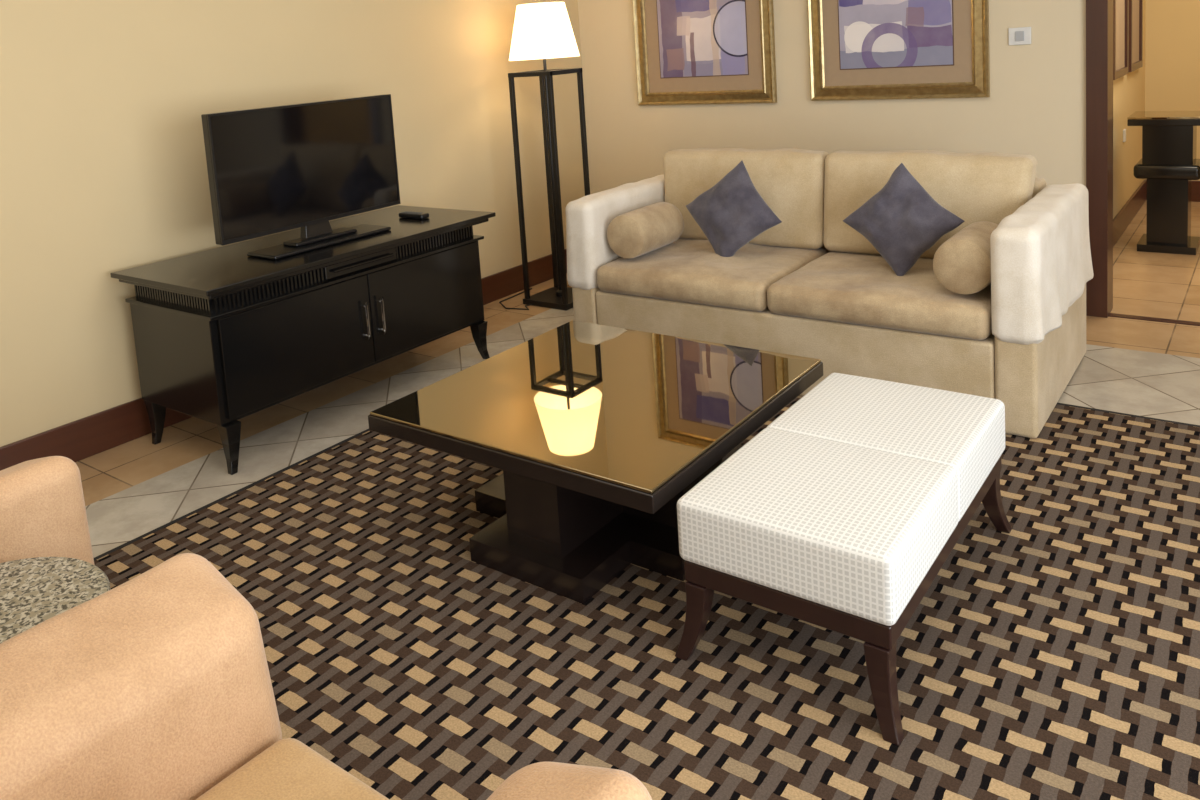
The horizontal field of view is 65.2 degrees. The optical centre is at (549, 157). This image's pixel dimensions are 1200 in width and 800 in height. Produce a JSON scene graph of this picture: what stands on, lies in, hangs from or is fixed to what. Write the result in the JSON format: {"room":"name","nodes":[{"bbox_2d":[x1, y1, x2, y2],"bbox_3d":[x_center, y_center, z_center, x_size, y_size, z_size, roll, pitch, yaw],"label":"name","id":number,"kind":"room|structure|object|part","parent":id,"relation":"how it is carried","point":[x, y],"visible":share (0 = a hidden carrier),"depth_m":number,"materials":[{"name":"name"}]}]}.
{"room":"living room","nodes":[
{"label":"living room","id":0,"kind":"room"},
{"bbox_2d":[0,0,584,446],"bbox_3d":[-2.216,-0.068,3.791,0.150,2.750,8.088,1,9,38],"label":"wall","id":1,"kind":"structure","parent":0,"point":[103,164],"depth_m":4.27,"materials":[{"name":"beige paint"}]},
{"bbox_2d":[0,249,566,470],"bbox_3d":[-2.061,1.210,3.891,0.018,0.171,7.788,1,9,38],"label":"baseboard","id":2,"kind":"structure","parent":1,"relation":"attached to","point":[83,438],"depth_m":4.07,"materials":[{"name":"brown wood"}]},
{"bbox_2d":[75,200,1199,557],"bbox_3d":[1.434,1.161,3.404,6.411,0.100,11.640,1,9,38],"label":"floor","id":3,"kind":"structure","parent":0,"point":[134,488],"depth_m":4.21,"materials":[{"name":"tile"}]},
{"bbox_2d":[110,205,495,474],"bbox_3d":[-1.055,0.768,4.465,0.739,0.773,1.661,1,9,38],"label":"media cabinet","id":4,"kind":"object","parent":3,"relation":"on","point":[224,335],"visible":0.98,"depth_m":4.02,"materials":[{"name":"paint"}]},
{"bbox_3d":[-1.718,1.147,4.101,0.069,0.200,0.069,1,9,38],"label":"leg","id":5,"kind":"part","parent":4,"relation":"part of","materials":[{"name":"paint"}]},
{"bbox_3d":[-1.277,1.157,3.753,0.069,0.200,0.069,1,9,38],"label":"leg","id":6,"kind":"part","parent":4,"relation":"part of","materials":[{"name":"paint"}]},
{"bbox_3d":[-1.057,0.785,3.989,0.020,0.412,0.757,1,9,38],"label":"door","id":7,"kind":"part","parent":4,"relation":"part of","materials":[{"name":"paint"}]},
{"bbox_2d":[201,94,400,259],"bbox_3d":[-1.075,0.071,4.306,0.210,0.647,1.016,1,9,38],"label":"television","id":8,"kind":"object","parent":4,"relation":"on","point":[271,170],"visible":1,"depth_m":4.25,"materials":[{"name":"black plastic"}]},
{"bbox_3d":[-1.084,0.419,4.426,0.696,0.023,1.611,1,9,38],"label":"cornice","id":9,"kind":"part","parent":4,"relation":"part of","materials":[{"name":"paint"}]},
{"bbox_3d":[-0.858,0.473,4.250,0.018,0.068,0.416,1,9,38],"label":"drawer","id":10,"kind":"part","parent":4,"relation":"part of","materials":[{"name":"paint"}]},
{"bbox_3d":[-0.840,0.474,4.236,0.012,0.012,0.352,1,9,38],"label":"handle","id":11,"kind":"part","parent":4,"relation":"part of","materials":[{"name":"paint"}]},
{"bbox_3d":[-0.832,0.737,4.239,0.034,0.179,0.014,1,9,38],"label":"handle","id":12,"kind":"part","parent":4,"relation":"part of","materials":[{"name":"silver metal"}]},
{"bbox_3d":[-0.775,0.724,4.311,0.034,0.179,0.014,1,9,38],"label":"handle","id":13,"kind":"part","parent":4,"relation":"part of","materials":[{"name":"silver metal"}]},
{"bbox_2d":[399,211,428,218],"bbox_3d":[-0.704,0.295,4.835,0.176,0.027,0.059,1,9,38],"label":"remote control","id":14,"kind":"object","parent":4,"relation":"on","point":[413,215],"visible":1,"depth_m":4.80,"materials":[{"name":"black plastic"}]},
{"bbox_3d":[-0.595,0.683,4.573,0.020,0.412,0.739,1,9,38],"label":"door","id":15,"kind":"part","parent":4,"relation":"part of","materials":[{"name":"paint"}]},
{"bbox_3d":[-0.367,0.957,4.904,0.069,0.200,0.069,1,9,38],"label":"leg","id":16,"kind":"part","parent":4,"relation":"part of","materials":[{"name":"paint"}]},
{"bbox_2d":[499,2,589,309],"bbox_3d":[-0.071,-0.017,5.850,0.596,1.863,0.472,-1,7,25],"label":"floor lamp","id":17,"kind":"object","parent":3,"relation":"on","point":[544,31],"visible":0.91,"depth_m":5.70,"materials":[{"name":"black metal"}]},
{"bbox_3d":[-0.221,0.908,6.015,0.210,0.012,0.506,-4,7,0],"label":"power cord","id":18,"kind":"part","parent":17,"relation":"part of","materials":[{"name":"black rubber"}]},
{"bbox_3d":[-0.191,0.186,5.830,0.026,1.426,0.026,1,9,38],"label":"post","id":19,"kind":"part","parent":17,"relation":"part of","materials":[{"name":"black metal"}]},
{"bbox_3d":[-0.046,-0.778,5.742,0.440,0.333,0.440,1,9,38],"label":"lamp shade","id":20,"kind":"part","parent":17,"relation":"part of","materials":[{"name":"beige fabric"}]},
{"bbox_3d":[-0.029,-0.526,5.772,0.328,0.027,0.330,1,9,38],"label":"frame","id":21,"kind":"part","parent":17,"relation":"part of","materials":[{"name":"black metal"}]},
{"bbox_3d":[-0.005,0.145,6.065,0.026,1.426,0.026,1,9,38],"label":"post","id":22,"kind":"part","parent":17,"relation":"part of","materials":[{"name":"black metal"}]},
{"bbox_3d":[0.045,0.191,5.644,0.026,1.426,0.026,1,9,38],"label":"post","id":23,"kind":"part","parent":17,"relation":"part of","materials":[{"name":"black metal"}]},
{"bbox_3d":[0.231,0.150,5.879,0.026,1.426,0.026,1,9,38],"label":"post","id":24,"kind":"part","parent":17,"relation":"part of","materials":[{"name":"black metal"}]},
{"bbox_2d":[94,395,1199,799],"bbox_3d":[0.329,1.317,2.263,3.992,0.011,4.685,1,9,38],"label":"area rug","id":25,"kind":"object","parent":3,"relation":"on","point":[1056,656],"visible":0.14,"depth_m":2.44,"materials":[{"name":"carpet"}]},
{"bbox_2d":[0,456,93,564],"bbox_3d":[-1.778,1.026,2.215,1.090,0.868,0.940,1,9,38],"label":"armchair","id":26,"kind":"object","parent":25,"relation":"on","point":[43,510],"visible":0.44,"depth_m":2.15,"materials":[{"name":"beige fabric"}]},
{"bbox_2d":[0,557,110,643],"bbox_3d":[-1.080,1.172,1.825,0.468,0.573,0.468,1,9,38],"label":"side table","id":27,"kind":"object","parent":25,"relation":"on","point":[33,591],"visible":0.52,"depth_m":1.89,"materials":[{"name":"stone"}]},
{"bbox_2d":[0,553,651,799],"bbox_3d":[-0.532,1.067,1.134,1.090,0.868,0.940,1,9,38],"label":"armchair","id":28,"kind":"object","parent":25,"relation":"on","point":[157,685],"visible":1,"depth_m":1.48,"materials":[{"name":"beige fabric"}]},
{"bbox_3d":[-0.826,1.094,1.418,0.279,0.640,0.867,1,9,38],"label":"armrest","id":29,"kind":"part","parent":28,"relation":"part of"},
{"bbox_2d":[196,738,389,799],"bbox_3d":[-0.450,1.097,1.213,0.562,0.123,0.695,1,9,38],"label":"seat cushion","id":30,"kind":"object","parent":28,"relation":"on","point":[251,768],"depth_m":1.52,"materials":[{"name":"beige fabric"}]},
{"bbox_3d":[-0.175,1.108,0.906,0.246,0.639,0.866,1,9,38],"label":"armrest","id":31,"kind":"part","parent":28,"relation":"part of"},
{"bbox_2d":[368,320,822,603],"bbox_3d":[0.193,0.988,3.211,1.102,0.436,1.134,1,9,38],"label":"coffee table","id":32,"kind":"object","parent":25,"relation":"on","point":[597,433],"visible":0.98,"depth_m":2.91,"materials":[{"name":"brown wood"}]},
{"bbox_3d":[0.178,0.777,3.186,1.090,0.010,1.122,1,9,38],"label":"glass","id":33,"kind":"part","parent":32,"relation":"part of","materials":[{"name":"brown glass"}]},
{"bbox_2d":[565,148,1093,437],"bbox_3d":[1.274,0.479,4.527,2.242,0.984,1.135,1,9,38],"label":"sofa","id":34,"kind":"object","parent":25,"relation":"on","point":[811,285],"visible":0.85,"depth_m":4.14,"materials":[{"name":"beige fabric"}]},
{"bbox_3d":[0.496,0.556,5.171,0.144,0.788,1.099,1,9,38],"label":"armrest","id":35,"kind":"part","parent":34,"relation":"part of","materials":[{"name":"beige fabric"}]},
{"bbox_2d":[607,202,683,258],"bbox_3d":[0.494,0.367,4.812,0.228,0.228,0.428,1,9,38],"label":"bolster cushion","id":36,"kind":"object","parent":34,"relation":"on","point":[638,232],"visible":1,"depth_m":4.68,"materials":[{"name":"beige fabric"}]},
{"bbox_2d":[597,238,827,310],"bbox_3d":[0.815,0.545,4.693,0.911,0.168,0.811,1,9,38],"label":"seat cushion","id":37,"kind":"object","parent":34,"relation":"on","point":[684,272],"depth_m":4.48,"materials":[{"name":"beige fabric"}]},
{"bbox_2d":[686,161,781,256],"bbox_3d":[0.893,0.276,4.616,0.539,0.515,0.191,1,8,35],"label":"throw pillow","id":38,"kind":"object","parent":34,"relation":"on","point":[732,212],"visible":0.97,"depth_m":4.56,"materials":[{"name":"fabric"}]},
{"bbox_2d":[663,148,828,248],"bbox_3d":[1.009,0.198,4.939,0.924,0.486,0.254,1,9,38],"label":"cushion","id":39,"kind":"object","parent":34,"relation":"on","point":[791,181],"depth_m":4.74,"materials":[{"name":"beige fabric"}]},
{"bbox_2d":[767,251,991,339],"bbox_3d":[1.536,0.566,4.127,0.911,0.161,0.811,1,9,38],"label":"seat cushion","id":40,"kind":"object","parent":34,"relation":"on","point":[850,290],"depth_m":3.89,"materials":[{"name":"beige fabric"}]},
{"bbox_2d":[843,163,964,275],"bbox_3d":[1.540,0.274,4.101,0.191,0.494,0.504,-10,9,-40],"label":"throw pillow","id":41,"kind":"object","parent":34,"relation":"on","point":[902,221],"visible":0.99,"depth_m":4.05,"materials":[{"name":"fabric"}]},
{"bbox_2d":[823,150,1036,258],"bbox_3d":[1.739,0.215,4.361,0.930,0.487,0.260,1,9,38],"label":"cushion","id":42,"kind":"object","parent":34,"relation":"on","point":[975,186],"depth_m":4.25,"materials":[{"name":"beige fabric"}]},
{"bbox_3d":[1.569,0.492,4.908,1.840,0.828,0.176,1,9,38],"label":"backrest","id":43,"kind":"part","parent":34,"relation":"part of","materials":[{"name":"beige fabric"}]},
{"bbox_2d":[933,221,997,293],"bbox_3d":[1.727,0.401,3.807,0.228,0.228,0.420,1,9,38],"label":"bolster cushion","id":44,"kind":"object","parent":34,"relation":"on","point":[962,263],"visible":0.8,"depth_m":3.65,"materials":[{"name":"beige fabric"}]},
{"bbox_3d":[2.076,0.593,3.928,0.149,0.788,1.099,1,9,38],"label":"armrest","id":45,"kind":"part","parent":34,"relation":"part of","materials":[{"name":"beige fabric"}]},
{"bbox_2d":[675,373,1011,745],"bbox_3d":[0.866,1.010,2.644,0.572,0.432,1.086,1,9,38],"label":"ottoman bench","id":46,"kind":"object","parent":25,"relation":"on","point":[842,513],"visible":1,"depth_m":2.36,"materials":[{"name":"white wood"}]},
{"bbox_3d":[0.374,1.188,2.420,0.084,0.199,0.084,1,9,38],"label":"leg","id":47,"kind":"part","parent":46,"relation":"part of","materials":[{"name":"brown wood"}]},
{"bbox_2d":[677,428,957,625],"bbox_3d":[0.700,0.917,2.430,0.552,0.176,0.534,1,9,38],"label":"cushion","id":48,"kind":"object","parent":46,"relation":"on","point":[852,530],"depth_m":2.29,"materials":[{"name":"white fabric"}]},
{"bbox_3d":[0.868,0.998,2.647,0.528,0.058,1.032,1,9,38],"label":"frame","id":49,"kind":"part","parent":46,"relation":"part of","materials":[{"name":"brown wood"}]},
{"bbox_3d":[0.758,1.198,2.118,0.084,0.199,0.084,1,9,38],"label":"leg","id":50,"kind":"part","parent":46,"relation":"part of","materials":[{"name":"brown wood"}]},
{"bbox_2d":[767,373,1004,521],"bbox_3d":[1.021,0.847,2.836,0.552,0.176,0.534,1,9,38],"label":"cushion","id":51,"kind":"object","parent":46,"relation":"on","point":[962,433],"depth_m":2.75,"materials":[{"name":"white fabric"}]},
{"bbox_3d":[1.374,1.062,2.897,0.084,0.199,0.084,1,9,38],"label":"leg","id":52,"kind":"part","parent":46,"relation":"part of","materials":[{"name":"brown wood"}]},
{"bbox_2d":[1127,111,1199,254],"bbox_3d":[4.290,0.158,5.961,1.005,0.887,0.416,1,9,38],"label":"console table","id":53,"kind":"object","parent":3,"relation":"on","point":[1169,163],"visible":1,"depth_m":6.03,"materials":[{"name":"paint"}]},
{"bbox_3d":[4.260,-0.274,5.910,1.005,0.014,0.416,1,9,38],"label":"glass","id":54,"kind":"part","parent":53,"relation":"part of","materials":[{"name":"clear glass"}]},
{"bbox_2d":[578,0,1085,193],"bbox_3d":[2.742,-0.546,4.894,6.261,2.750,0.150,1,9,38],"label":"wall","id":55,"kind":"structure","parent":0,"point":[1035,106],"depth_m":5.64,"materials":[{"name":"beige paint"}]},
{"bbox_2d":[632,0,776,104],"bbox_3d":[0.980,-0.849,6.110,1.013,0.997,0.042,1,9,38],"label":"framed picture","id":56,"kind":"object","parent":55,"relation":"attached to","point":[687,52],"visible":1,"depth_m":6.12,"materials":[{"name":"gold metal"}]},
{"bbox_2d":[657,0,747,77],"bbox_3d":[0.985,-0.850,6.115,0.643,0.627,0.003,1,9,38],"label":"print","id":57,"kind":"object","parent":56,"relation":"attached to","point":[696,38],"depth_m":6.12},
{"bbox_2d":[807,0,989,100],"bbox_3d":[1.957,-0.834,5.340,1.006,0.997,0.042,1,9,38],"label":"framed picture","id":58,"kind":"object","parent":55,"relation":"attached to","point":[859,49],"visible":1,"depth_m":5.36,"materials":[{"name":"gold metal"}]},
{"bbox_2d":[838,0,952,68],"bbox_3d":[1.962,-0.835,5.346,0.636,0.627,0.003,1,9,38],"label":"print","id":59,"kind":"object","parent":58,"relation":"attached to","point":[873,34],"depth_m":5.35},
{"bbox_2d":[1008,27,1030,44],"bbox_3d":[2.492,-0.647,4.966,0.110,0.092,0.016,1,9,38],"label":"light switch","id":60,"kind":"object","parent":55,"relation":"attached to","point":[1020,35],"visible":1,"depth_m":4.96,"materials":[{"name":"white plastic"}]},
{"bbox_2d":[1086,0,1112,317],"bbox_3d":[3.357,-0.282,4.451,1.389,2.246,0.195,1,9,38],"label":"trim","id":61,"kind":"structure","parent":55,"relation":"attached to","point":[1099,13],"depth_m":4.81,"materials":[{"name":"brown wood"}]},
{"bbox_2d":[1108,313,1199,325],"bbox_3d":[3.405,0.834,4.546,1.197,0.006,0.050,1,9,38],"label":"trim","id":62,"kind":"structure","parent":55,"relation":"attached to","point":[1110,314],"depth_m":4.78,"materials":[{"name":"brown wood"}]},
{"bbox_2d":[1113,0,1145,218],"bbox_3d":[3.763,-0.788,6.330,0.100,2.750,3.402,1,9,38],"label":"wall","id":63,"kind":"structure","parent":0,"point":[1129,89],"depth_m":6.86,"materials":[{"name":"paint"}]},
{"bbox_2d":[1113,0,1128,79],"bbox_3d":[3.855,-0.962,6.336,0.029,0.824,0.672,1,9,38],"label":"framed picture","id":64,"kind":"object","parent":63,"relation":"attached to","point":[1120,7],"visible":0.73,"depth_m":6.41,"materials":[{"name":"brown wood"}]},
{"bbox_2d":[1116,0,1124,69],"bbox_3d":[3.848,-0.962,6.342,0.011,0.724,0.572,1,9,38],"label":"print","id":65,"kind":"object","parent":64,"relation":"attached to","point":[1120,4],"depth_m":6.41},
{"bbox_2d":[1123,129,1125,141],"bbox_3d":[4.119,-0.161,6.710,0.011,0.088,0.080,1,9,38],"label":"wall socket","id":66,"kind":"object","parent":63,"relation":"attached to","point":[1124,130],"visible":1,"depth_m":6.68,"materials":[{"name":"white plastic"}]},
{"bbox_2d":[1113,179,1146,246],"bbox_3d":[3.902,0.489,6.449,0.018,0.171,3.392,1,9,38],"label":"baseboard","id":67,"kind":"structure","parent":63,"relation":"attached to","point":[1121,221],"depth_m":6.91,"materials":[{"name":"brown wood"}]},
{"bbox_2d":[1128,0,1142,71],"bbox_3d":[4.362,-1.074,6.977,0.029,0.824,0.656,1,9,38],"label":"framed picture","id":68,"kind":"object","parent":63,"relation":"attached to","point":[1135,59],"visible":0.83,"depth_m":7.04,"materials":[{"name":"brown wood"}]},
{"bbox_2d":[1132,0,1138,62],"bbox_3d":[4.354,-1.074,6.982,0.011,0.724,0.556,1,9,38],"label":"print","id":69,"kind":"object","parent":68,"relation":"attached to","point":[1135,3],"depth_m":7.03},
{"bbox_2d":[1145,0,1199,180],"bbox_3d":[5.523,-1.009,7.153,1.840,2.750,0.100,1,9,38],"label":"wall","id":70,"kind":"structure","parent":0,"point":[1172,27],"depth_m":7.53,"materials":[{"name":"paint"}]},
{"bbox_2d":[1191,180,1199,201],"bbox_3d":[5.583,0.276,7.254,1.622,0.171,0.018,1,9,38],"label":"baseboard","id":71,"kind":"structure","parent":70,"relation":"attached to","point":[1195,185],"depth_m":7.54,"materials":[{"name":"brown wood"}]}
]}

